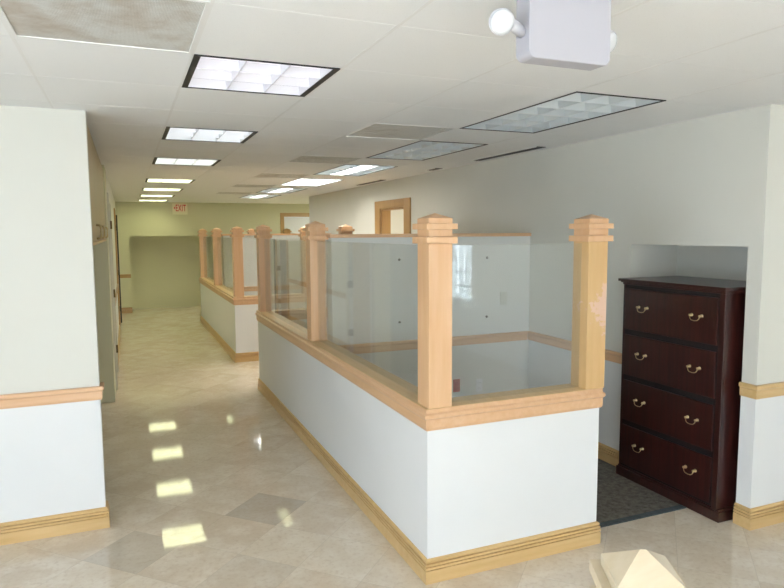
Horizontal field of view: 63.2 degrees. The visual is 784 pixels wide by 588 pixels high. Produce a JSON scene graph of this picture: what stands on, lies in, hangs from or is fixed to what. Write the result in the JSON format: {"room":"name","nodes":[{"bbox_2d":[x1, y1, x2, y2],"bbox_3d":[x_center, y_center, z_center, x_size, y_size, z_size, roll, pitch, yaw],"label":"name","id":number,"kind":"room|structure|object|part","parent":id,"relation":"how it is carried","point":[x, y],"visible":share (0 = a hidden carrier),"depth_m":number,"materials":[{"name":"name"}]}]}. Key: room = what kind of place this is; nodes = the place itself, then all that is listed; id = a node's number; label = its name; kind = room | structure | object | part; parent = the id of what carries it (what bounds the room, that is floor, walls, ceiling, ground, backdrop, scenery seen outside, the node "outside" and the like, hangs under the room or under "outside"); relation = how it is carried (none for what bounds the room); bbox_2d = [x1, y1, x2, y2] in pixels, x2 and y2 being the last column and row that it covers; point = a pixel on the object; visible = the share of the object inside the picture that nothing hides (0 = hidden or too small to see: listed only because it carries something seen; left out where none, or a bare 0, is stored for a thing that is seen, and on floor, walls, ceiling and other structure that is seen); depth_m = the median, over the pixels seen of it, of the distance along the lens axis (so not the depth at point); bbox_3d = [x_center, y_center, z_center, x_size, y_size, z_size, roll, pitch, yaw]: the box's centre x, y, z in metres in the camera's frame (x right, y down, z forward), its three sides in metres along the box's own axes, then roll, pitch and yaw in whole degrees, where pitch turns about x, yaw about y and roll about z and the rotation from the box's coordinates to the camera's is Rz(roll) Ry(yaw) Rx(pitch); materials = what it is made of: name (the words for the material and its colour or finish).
{"room":"office","nodes":[
{"label":"office","id":0,"kind":"room"},
{"bbox_2d":[0,105,118,522],"bbox_3d":[-5.142,-0.247,8.235,2.832,2.442,11.066,-3,6,-22],"label":"wall","id":1,"kind":"structure","parent":0,"point":[52,456],"depth_m":3.59,"materials":[{"name":"paint"}]},
{"bbox_2d":[0,382,103,408],"bbox_3d":[-3.017,0.633,3.228,2.847,0.080,0.123,-3,6,-22],"label":"trim","id":2,"kind":"structure","parent":1,"relation":"attached to","point":[27,399],"depth_m":3.62,"materials":[{"name":"brown wood"}]},
{"bbox_2d":[0,500,109,545],"bbox_3d":[-3.016,1.385,3.302,2.842,0.124,0.118,-3,6,-22],"label":"baseboard","id":3,"kind":"structure","parent":1,"relation":"attached to","point":[24,530],"depth_m":3.68,"materials":[{"name":"beige wood"}]},
{"bbox_2d":[87,125,107,245],"bbox_3d":[-2.637,-0.760,4.937,0.736,0.728,2.955,-3,6,-22],"label":"upper cabinet","id":4,"kind":"object","parent":1,"relation":"attached to","point":[95,168],"visible":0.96,"depth_m":4.56,"materials":[{"name":"beige laminate"}]},
{"bbox_3d":[-1.911,-0.685,4.037,0.019,0.700,0.704,-3,6,-22],"label":"door","id":5,"kind":"part","parent":4,"relation":"part of","materials":[{"name":"beige laminate"}]},
{"bbox_3d":[-2.190,-0.749,4.704,0.019,0.700,0.734,-3,6,-22],"label":"door","id":6,"kind":"part","parent":4,"relation":"part of","materials":[{"name":"beige laminate"}]},
{"bbox_3d":[-2.009,-0.426,4.375,0.036,0.106,0.016,-3,6,-22],"label":"handle","id":7,"kind":"part","parent":4,"relation":"part of","materials":[{"name":"gold metal"}]},
{"bbox_3d":[-2.475,-0.813,5.384,0.019,0.700,0.734,-3,6,-22],"label":"door","id":8,"kind":"part","parent":4,"relation":"part of","materials":[{"name":"beige laminate"}]},
{"bbox_3d":[-2.334,-0.420,5.093,0.025,0.018,2.950,-3,6,-22],"label":"light rail","id":9,"kind":"part","parent":4,"relation":"part of","materials":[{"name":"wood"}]},
{"bbox_3d":[-2.762,-0.878,6.068,0.019,0.700,0.744,-3,6,-22],"label":"door","id":10,"kind":"part","parent":4,"relation":"part of","materials":[{"name":"beige laminate"}]},
{"bbox_2d":[106,192,118,389],"bbox_3d":[-3.344,-0.061,7.518,0.127,2.190,1.080,-3,6,-22],"label":"door","id":11,"kind":"structure","parent":1,"relation":"in","point":[113,296],"depth_m":7.12,"materials":[{"name":"beige wood"}]},
{"bbox_2d":[113,208,120,330],"bbox_3d":[-5.133,-0.465,11.790,0.127,2.190,1.080,-3,6,-22],"label":"door","id":12,"kind":"structure","parent":1,"relation":"in","point":[115,225],"depth_m":11.37,"materials":[{"name":"brown wood"}]},
{"bbox_2d":[115,284,118,302],"bbox_3d":[-4.191,0.011,9.700,0.023,0.080,3.570,-3,6,-22],"label":"trim","id":13,"kind":"structure","parent":1,"relation":"attached to","point":[117,284],"depth_m":9.56,"materials":[{"name":"brown wood"}]},
{"bbox_2d":[116,215,121,322],"bbox_3d":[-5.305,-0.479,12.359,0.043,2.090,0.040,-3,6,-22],"label":"door","id":14,"kind":"structure","parent":1,"relation":"in","point":[116,215],"depth_m":12.35,"materials":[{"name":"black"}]},
{"bbox_2d":[118,325,119,364],"bbox_3d":[-4.189,0.763,9.772,0.018,0.124,3.570,-3,6,-22],"label":"baseboard","id":15,"kind":"structure","parent":1,"relation":"attached to","point":[119,325],"depth_m":9.71,"materials":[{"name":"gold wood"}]},
{"bbox_2d":[115,202,308,307],"bbox_3d":[-3.203,-0.922,15.070,6.300,2.442,0.120,-3,6,-22],"label":"wall","id":16,"kind":"structure","parent":0,"point":[133,218],"depth_m":14.32,"materials":[{"name":"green paint"}]},
{"bbox_2d":[120,274,130,277],"bbox_3d":[-5.844,-0.390,13.936,0.248,0.080,0.023,-3,6,-22],"label":"trim","id":17,"kind":"structure","parent":16,"relation":"attached to","point":[121,275],"depth_m":13.94,"materials":[{"name":"brown wood"}]},
{"bbox_2d":[122,307,132,312],"bbox_3d":[-5.840,0.361,14.011,0.248,0.124,0.018,-3,6,-22],"label":"baseboard","id":18,"kind":"structure","parent":16,"relation":"attached to","point":[129,309],"depth_m":14.02,"materials":[{"name":"brown wood"}]},
{"bbox_2d":[129,236,222,308],"bbox_3d":[-4.979,-0.555,14.796,2.220,1.785,0.680,-3,6,-22],"label":"wall niche","id":19,"kind":"object","parent":16,"relation":"in","point":[165,270],"visible":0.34,"depth_m":14.92,"materials":[{"name":"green paint"}]},
{"bbox_2d":[172,203,187,214],"bbox_3d":[-4.739,-1.899,14.238,0.320,0.245,0.056,-3,6,-22],"label":"exit sign","id":20,"kind":"object","parent":16,"relation":"attached to","point":[177,208],"visible":1,"depth_m":14.21,"materials":[{"name":"beige plastic"}]},
{"bbox_2d":[280,213,309,233],"bbox_3d":[-2.195,-0.847,15.445,1.000,2.210,0.100,-3,6,-22],"label":"door","id":21,"kind":"structure","parent":16,"relation":"in","point":[294,222],"depth_m":15.29,"materials":[{"name":"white wood"}]},
{"bbox_2d":[0,0,783,203],"bbox_3d":[-0.881,-1.338,6.635,10.281,0.015,22.307,-3,6,-22],"label":"ceiling","id":22,"kind":"structure","parent":0,"point":[127,95],"depth_m":2.96,"materials":[{"name":"tile"}]},
{"bbox_2d":[0,0,210,53],"bbox_3d":[-0.932,-0.940,2.058,0.597,0.112,0.595,-3,6,-22],"label":"ceiling vent","id":23,"kind":"object","parent":22,"relation":"in","point":[157,25],"visible":1,"depth_m":2.08,"materials":[{"name":"white"}]},
{"bbox_2d":[138,200,167,201],"bbox_3d":[-5.016,-2.020,13.370,0.593,0.123,0.591,-3,6,-22],"label":"ceiling light","id":24,"kind":"object","parent":22,"relation":"attached to","point":[138,200],"visible":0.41,"depth_m":13.46,"materials":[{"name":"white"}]},
{"bbox_2d":[139,195,174,196],"bbox_3d":[-4.320,-1.862,11.708,0.593,0.123,0.591,-3,6,-22],"label":"ceiling light","id":25,"kind":"object","parent":22,"relation":"attached to","point":[140,195],"visible":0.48,"depth_m":11.80,"materials":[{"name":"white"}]},
{"bbox_2d":[142,188,182,190],"bbox_3d":[-3.623,-1.705,10.046,0.593,0.123,0.591,-3,6,-22],"label":"ceiling light","id":26,"kind":"object","parent":22,"relation":"attached to","point":[143,189],"visible":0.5,"depth_m":10.14,"materials":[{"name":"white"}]},
{"bbox_2d":[145,178,194,182],"bbox_3d":[-2.927,-1.547,8.384,0.593,0.123,0.591,-3,6,-22],"label":"ceiling light","id":27,"kind":"object","parent":22,"relation":"attached to","point":[147,179],"visible":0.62,"depth_m":8.47,"materials":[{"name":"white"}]},
{"bbox_2d":[152,157,220,165],"bbox_3d":[-1.998,-1.337,6.168,0.593,0.123,0.591,-3,6,-22],"label":"ceiling light","id":28,"kind":"object","parent":22,"relation":"attached to","point":[157,160],"visible":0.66,"depth_m":6.24,"materials":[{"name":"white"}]},
{"bbox_2d":[161,126,257,142],"bbox_3d":[-1.302,-1.180,4.505,0.593,0.123,0.591,-3,6,-22],"label":"ceiling light","id":29,"kind":"object","parent":22,"relation":"attached to","point":[170,133],"visible":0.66,"depth_m":4.56,"materials":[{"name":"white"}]},
{"bbox_2d":[215,192,254,194],"bbox_3d":[-2.739,-1.804,11.063,0.597,0.112,0.595,-3,6,-22],"label":"ceiling vent","id":30,"kind":"object","parent":22,"relation":"in","point":[243,193],"visible":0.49,"depth_m":11.15,"materials":[{"name":"white metal"}]},
{"bbox_3d":[-2.738,-1.754,11.068,0.573,0.004,0.571,-3,6,-22],"label":"perforated panel","id":31,"kind":"part","parent":30,"relation":"part of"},
{"bbox_2d":[231,184,276,187],"bbox_3d":[-2.042,-1.647,9.401,0.597,0.112,0.595,-3,6,-22],"label":"ceiling vent","id":32,"kind":"object","parent":22,"relation":"in","point":[236,185],"visible":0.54,"depth_m":9.50,"materials":[{"name":"white metal"}]},
{"bbox_2d":[240,195,280,198],"bbox_3d":[-2.528,-1.913,12.126,0.593,0.123,1.194,-3,6,-22],"label":"ceiling light","id":33,"kind":"object","parent":22,"relation":"attached to","point":[246,196],"visible":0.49,"depth_m":12.23,"materials":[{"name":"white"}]},
{"bbox_2d":[182,54,339,96],"bbox_3d":[-0.606,-1.023,2.843,0.593,0.123,0.591,-3,6,-22],"label":"ceiling light","id":34,"kind":"object","parent":22,"relation":"attached to","point":[208,72],"visible":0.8,"depth_m":2.88,"materials":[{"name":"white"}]},
{"bbox_3d":[-0.606,-1.012,2.844,0.541,0.004,0.571,-3,6,-22],"label":"lamp panel","id":35,"kind":"part","parent":34,"relation":"part of","materials":[{"name":"white plastic"}]},
{"bbox_2d":[256,188,304,192],"bbox_3d":[-1.832,-1.756,10.463,0.593,0.123,1.194,-3,6,-22],"label":"ceiling light","id":36,"kind":"object","parent":22,"relation":"attached to","point":[269,190],"visible":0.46,"depth_m":10.57,"materials":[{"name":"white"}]},
{"bbox_2d":[254,173,311,178],"bbox_3d":[-1.346,-1.489,7.739,0.597,0.112,0.595,-3,6,-22],"label":"ceiling vent","id":37,"kind":"object","parent":22,"relation":"in","point":[262,175],"visible":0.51,"depth_m":7.73,"materials":[{"name":"white"}]},
{"bbox_2d":[281,179,341,185],"bbox_3d":[-1.136,-1.598,8.801,0.593,0.123,1.194,-3,6,-22],"label":"ceiling light","id":38,"kind":"object","parent":22,"relation":"attached to","point":[304,183],"visible":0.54,"depth_m":8.92,"materials":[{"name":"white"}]},
{"bbox_2d":[288,155,362,163],"bbox_3d":[-0.649,-1.332,6.077,0.597,0.112,0.595,-3,6,-22],"label":"ceiling vent","id":39,"kind":"object","parent":22,"relation":"in","point":[303,158],"visible":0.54,"depth_m":6.06,"materials":[{"name":"white"}]},
{"bbox_2d":[313,164,397,175],"bbox_3d":[-0.439,-1.441,7.139,0.593,0.123,1.194,-3,6,-22],"label":"ceiling light","id":40,"kind":"object","parent":22,"relation":"attached to","point":[346,172],"visible":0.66,"depth_m":7.23,"materials":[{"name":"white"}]},
{"bbox_2d":[356,180,385,185],"bbox_3d":[-0.312,-1.553,8.864,0.106,0.019,1.000,-3,6,-22],"label":"ceiling vent","id":41,"kind":"object","parent":22,"relation":"in","point":[375,181],"visible":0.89,"depth_m":8.80,"materials":[{"name":"black"}]},
{"bbox_2d":[0,0,783,203],"bbox_3d":[-0.881,-1.340,6.635,10.297,0.021,22.317,-3,6,-22],"label":"trim","id":42,"kind":"structure","parent":22,"relation":"attached to","point":[211,1],"depth_m":3.02,"materials":[{"name":"white metal"}]},
{"bbox_2d":[345,123,456,140],"bbox_3d":[0.047,-1.175,4.415,0.597,0.112,0.595,-3,6,-22],"label":"ceiling vent","id":43,"kind":"object","parent":22,"relation":"in","point":[375,130],"visible":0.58,"depth_m":4.40,"materials":[{"name":"white"}]},
{"bbox_2d":[367,140,487,160],"bbox_3d":[0.257,-1.283,5.477,0.633,0.123,1.242,-3,6,-22],"label":"ceiling light","id":44,"kind":"object","parent":22,"relation":"attached to","point":[414,151],"visible":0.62,"depth_m":5.47,"materials":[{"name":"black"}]},
{"bbox_2d":[471,146,546,160],"bbox_3d":[1.018,-1.252,5.690,0.106,0.019,1.050,-3,6,-22],"label":"ceiling vent","id":45,"kind":"object","parent":22,"relation":"in","point":[535,147],"visible":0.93,"depth_m":5.62,"materials":[{"name":"black"}]},
{"bbox_2d":[488,0,616,70],"bbox_3d":[0.466,-0.759,1.789,0.470,0.217,0.088,-3,6,-27],"label":"emergency light","id":46,"kind":"object","parent":22,"relation":"hanging from","point":[572,34],"visible":1,"depth_m":1.77,"materials":[{"name":"grey plastic"}]},
{"bbox_3d":[0.326,-0.727,1.730,0.088,0.051,0.046,-3,6,-22],"label":"swivel arm","id":47,"kind":"part","parent":46,"relation":"part of","materials":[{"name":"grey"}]},
{"bbox_2d":[459,91,665,132],"bbox_3d":[0.954,-1.126,3.815,0.633,0.123,1.242,-3,6,-22],"label":"ceiling light","id":48,"kind":"object","parent":22,"relation":"attached to","point":[582,105],"visible":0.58,"depth_m":3.76,"materials":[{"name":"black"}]},
{"bbox_2d":[0,306,783,587],"bbox_3d":[-0.839,1.065,7.368,10.400,0.050,22.400,-3,6,-22],"label":"floor","id":49,"kind":"structure","parent":0,"point":[207,485],"depth_m":3.83,"materials":[{"name":"tile"}]},
{"bbox_2d":[93,165,115,402],"bbox_3d":[-2.823,0.026,5.287,0.832,2.442,3.616,-3,6,-22],"label":"wall pier","id":50,"kind":"object","parent":49,"relation":"on","point":[101,250],"visible":0.1,"depth_m":6.52,"materials":[{"name":"beige paint"}]},
{"bbox_2d":[198,226,306,362],"bbox_3d":[-2.444,-0.197,10.717,1.113,1.833,4.334,-3,6,-22],"label":"wall","id":51,"kind":"structure","parent":49,"relation":"on","point":[229,316],"depth_m":8.89,"materials":[{"name":"paint"}]},
{"bbox_3d":[-3.671,-0.724,12.393,0.127,0.800,0.127,-3,6,-22],"label":"post","id":52,"kind":"part","parent":51,"relation":"part of","materials":[{"name":"brown wood"}]},
{"bbox_3d":[-3.272,-0.629,11.443,0.010,0.790,1.943,-3,6,-22],"label":"glass panel","id":53,"kind":"part","parent":51,"relation":"part of","materials":[{"name":"clear glass"}]},
{"bbox_3d":[-2.874,-0.544,10.492,0.127,0.800,0.127,-3,6,-22],"label":"post","id":54,"kind":"part","parent":51,"relation":"part of","materials":[{"name":"brown wood"}]},
{"bbox_3d":[-2.449,0.654,10.796,1.084,0.124,4.326,-3,6,-22],"label":"baseboard","id":55,"kind":"part","parent":51,"relation":"part of","materials":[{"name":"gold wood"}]},
{"bbox_3d":[-2.077,-0.364,8.590,0.127,0.800,0.127,-3,6,-22],"label":"post","id":56,"kind":"part","parent":51,"relation":"part of","materials":[{"name":"brown wood"}]},
{"bbox_3d":[-2.453,-0.112,10.721,1.092,0.109,4.334,-3,6,-22],"label":"cap rail","id":57,"kind":"part","parent":51,"relation":"part of","materials":[{"name":"brown wood"}]},
{"bbox_3d":[-1.207,-0.404,8.950,0.127,0.800,0.127,-3,6,-22],"label":"post","id":58,"kind":"part","parent":51,"relation":"part of","materials":[{"name":"brown wood"}]},
{"bbox_2d":[221,233,330,306],"bbox_3d":[-1.927,-0.159,10.837,1.848,1.728,0.171,-3,6,-22],"label":"wall","id":59,"kind":"structure","parent":49,"relation":"on","point":[285,251],"depth_m":10.72,"materials":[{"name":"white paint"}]},
{"bbox_3d":[-1.933,-1.005,10.757,1.848,0.028,0.166,-3,6,-22],"label":"rail","id":60,"kind":"part","parent":59,"relation":"part of","materials":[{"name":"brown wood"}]},
{"bbox_3d":[-1.899,-0.106,10.773,1.801,0.080,0.023,-3,6,-22],"label":"chair rail","id":61,"kind":"part","parent":59,"relation":"part of","materials":[{"name":"brown wood"}]},
{"bbox_2d":[282,228,291,233],"bbox_3d":[-2.189,-0.456,13.366,0.165,1.833,0.165,-3,6,-22],"label":"post","id":62,"kind":"object","parent":49,"relation":"on","point":[285,231],"visible":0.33,"depth_m":13.22,"materials":[{"name":"brown wood"}]},
{"bbox_2d":[325,233,530,396],"bbox_3d":[0.348,0.355,5.406,1.848,1.728,0.171,-3,6,-22],"label":"wall","id":63,"kind":"structure","parent":49,"relation":"on","point":[372,286],"depth_m":5.36,"materials":[{"name":"paint"},{"name":"maple"},{"name":"glass"}]},
{"bbox_3d":[0.342,-0.491,5.326,1.848,0.028,0.166,-3,6,-22],"label":"rail","id":64,"kind":"part","parent":63,"relation":"part of","materials":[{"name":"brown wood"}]},
{"bbox_3d":[0.377,0.408,5.343,1.801,0.080,0.023,-3,6,-22],"label":"chair rail","id":65,"kind":"part","parent":63,"relation":"part of","materials":[{"name":"brown wood"}]},
{"bbox_2d":[453,379,459,391],"bbox_3d":[0.554,0.785,5.460,0.064,0.110,0.009,-3,6,-22],"label":"wall outlet","id":66,"kind":"object","parent":63,"relation":"attached to","point":[456,382],"visible":1,"depth_m":5.46,"materials":[{"name":"red plastic"}]},
{"bbox_2d":[476,379,482,391],"bbox_3d":[0.760,0.795,5.547,0.064,0.110,0.009,-3,6,-22],"label":"wall outlet","id":67,"kind":"object","parent":63,"relation":"attached to","point":[478,381],"visible":1,"depth_m":5.54,"materials":[{"name":"white plastic"}]},
{"bbox_2d":[500,291,506,304],"bbox_3d":[0.977,0.038,5.567,0.070,0.120,0.008,-3,6,-22],"label":"switch plate","id":68,"kind":"object","parent":63,"relation":"attached to","point":[503,295],"visible":1,"depth_m":5.56,"materials":[{"name":"white plastic"}]},
{"bbox_2d":[254,213,613,584],"bbox_3d":[-0.164,0.318,5.274,1.113,1.833,4.361,-3,6,-22],"label":"wall","id":69,"kind":"structure","parent":49,"relation":"on","point":[460,486],"depth_m":3.42,"materials":[{"name":"paint"}]},
{"bbox_3d":[-1.399,-0.211,6.973,0.127,0.800,0.127,-3,6,-22],"label":"post","id":70,"kind":"part","parent":69,"relation":"part of","materials":[{"name":"brown wood"}]},
{"bbox_3d":[-0.602,-0.031,5.071,0.127,0.800,0.127,-3,6,-22],"label":"post","id":71,"kind":"part","parent":69,"relation":"part of","materials":[{"name":"brown wood"}]},
{"bbox_3d":[-0.170,1.169,5.355,1.084,0.124,4.348,-3,6,-22],"label":"baseboard","id":72,"kind":"part","parent":69,"relation":"part of","materials":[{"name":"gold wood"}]},
{"bbox_3d":[-0.174,0.403,5.281,1.092,0.109,4.356,-3,6,-22],"label":"cap rail","id":73,"kind":"part","parent":69,"relation":"part of","materials":[{"name":"brown wood"}]},
{"bbox_3d":[0.210,0.153,3.132,0.127,0.800,0.127,-3,6,-22],"label":"post","id":74,"kind":"part","parent":69,"relation":"part of","materials":[{"name":"brown wood"}]},
{"bbox_3d":[1.079,0.113,3.492,0.127,0.800,0.127,-3,6,-22],"label":"post","id":75,"kind":"part","parent":69,"relation":"part of","materials":[{"name":"brown wood"}]},
{"bbox_2d":[589,549,687,587],"bbox_3d":[0.499,1.060,1.313,0.168,1.115,0.168,0,6,5],"label":"newel post","id":76,"kind":"object","parent":49,"relation":"on","point":[640,568],"visible":1,"depth_m":1.24,"materials":[{"name":"brown wood"}]},
{"bbox_2d":[596,458,685,527],"bbox_3d":[0.743,1.300,4.558,1.810,0.007,1.862,-3,6,-22],"label":"carpet","id":77,"kind":"object","parent":49,"relation":"on","point":[620,499],"visible":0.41,"depth_m":4.12,"materials":[{"name":"grey carpet"}]},
{"bbox_2d":[616,276,745,522],"bbox_3d":[2.011,0.618,4.235,0.563,1.412,0.871,-3,6,-22],"label":"filing cabinet","id":78,"kind":"object","parent":49,"relation":"on","point":[683,337],"visible":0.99,"depth_m":4.01,"materials":[{"name":"brown wood"}]},
{"bbox_3d":[1.683,1.064,4.373,0.025,0.045,0.096,-3,6,-22],"label":"handle","id":79,"kind":"part","parent":78,"relation":"part of","materials":[{"name":"gold metal"}]},
{"bbox_3d":[1.681,0.746,4.343,0.025,0.045,0.096,-3,6,-22],"label":"handle","id":80,"kind":"part","parent":78,"relation":"part of","materials":[{"name":"gold metal"}]},
{"bbox_3d":[1.679,0.424,4.311,0.025,0.045,0.096,-3,6,-22],"label":"handle","id":81,"kind":"part","parent":78,"relation":"part of","materials":[{"name":"gold metal"}]},
{"bbox_3d":[1.677,0.104,4.280,0.025,0.045,0.096,-3,6,-22],"label":"handle","id":82,"kind":"part","parent":78,"relation":"part of","materials":[{"name":"gold metal"}]},
{"bbox_3d":[1.780,1.094,4.193,0.014,0.284,0.752,-3,6,-22],"label":"drawer","id":83,"kind":"part","parent":78,"relation":"part of","materials":[{"name":"brown wood"}]},
{"bbox_3d":[1.778,0.773,4.162,0.014,0.284,0.752,-3,6,-22],"label":"drawer","id":84,"kind":"part","parent":78,"relation":"part of","materials":[{"name":"brown wood"}]},
{"bbox_3d":[1.777,0.453,4.131,0.014,0.284,0.752,-3,6,-22],"label":"drawer","id":85,"kind":"part","parent":78,"relation":"part of","materials":[{"name":"brown wood"}]},
{"bbox_3d":[1.775,0.132,4.099,0.014,0.284,0.752,-3,6,-22],"label":"drawer","id":86,"kind":"part","parent":78,"relation":"part of","materials":[{"name":"brown wood"}]},
{"bbox_3d":[1.851,1.102,3.973,0.025,0.045,0.096,-3,6,-22],"label":"handle","id":87,"kind":"part","parent":78,"relation":"part of","materials":[{"name":"gold metal"}]},
{"bbox_3d":[1.849,0.783,3.942,0.025,0.045,0.096,-3,6,-22],"label":"handle","id":88,"kind":"part","parent":78,"relation":"part of","materials":[{"name":"gold metal"}]},
{"bbox_3d":[1.847,0.462,3.911,0.025,0.045,0.096,-3,6,-22],"label":"handle","id":89,"kind":"part","parent":78,"relation":"part of","materials":[{"name":"gold metal"}]},
{"bbox_3d":[1.845,0.142,3.880,0.025,0.045,0.096,-3,6,-22],"label":"handle","id":90,"kind":"part","parent":78,"relation":"part of","materials":[{"name":"gold metal"}]},
{"bbox_2d":[391,209,403,233],"bbox_3d":[0.672,-0.403,9.494,1.660,2.442,4.200,-3,6,-22],"label":"wall","id":91,"kind":"structure","parent":0,"point":[397,216],"depth_m":11.35,"materials":[{"name":"white paint"}]},
{"bbox_2d":[309,104,783,507],"bbox_3d":[0.486,-0.266,8.098,0.517,2.442,9.546,-3,6,-22],"label":"wall","id":92,"kind":"structure","parent":0,"point":[701,197],"depth_m":4.54,"materials":[{"name":"paint"}]},
{"bbox_2d":[375,197,410,233],"bbox_3d":[0.066,-0.176,8.603,0.160,2.170,1.210,-3,6,-22],"label":"door frame","id":93,"kind":"structure","parent":92,"relation":"in","point":[382,216],"depth_m":8.71,"materials":[{"name":"brown wood"}]},
{"bbox_2d":[528,331,621,363],"bbox_3d":[1.450,0.422,5.143,0.023,0.080,1.220,-3,6,-22],"label":"trim","id":94,"kind":"structure","parent":92,"relation":"attached to","point":[613,356],"depth_m":5.28,"materials":[{"name":"brown wood"}]},
{"bbox_2d":[598,442,618,465],"bbox_3d":[1.457,1.173,5.216,0.018,0.124,1.220,-3,6,-22],"label":"baseboard","id":95,"kind":"structure","parent":92,"relation":"attached to","point":[610,455],"depth_m":4.79,"materials":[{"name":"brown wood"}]},
{"bbox_2d":[767,193,783,503],"bbox_3d":[4.070,0.410,0.930,1.310,2.442,6.704,-3,6,-22],"label":"wall","id":96,"kind":"structure","parent":0,"point":[776,459],"depth_m":3.74,"materials":[{"name":"paint"}]},
{"bbox_2d":[733,500,783,530],"bbox_3d":[2.668,1.283,4.007,1.318,0.124,0.114,-3,6,-22],"label":"baseboard","id":97,"kind":"structure","parent":96,"relation":"attached to","point":[750,519],"depth_m":3.76,"materials":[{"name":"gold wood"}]},
{"bbox_2d":[739,382,783,399],"bbox_3d":[2.662,0.532,3.931,1.323,0.080,0.119,-3,6,-22],"label":"trim","id":98,"kind":"structure","parent":96,"relation":"attached to","point":[748,390],"depth_m":3.68,"materials":[{"name":"beige wood"}]}
]}

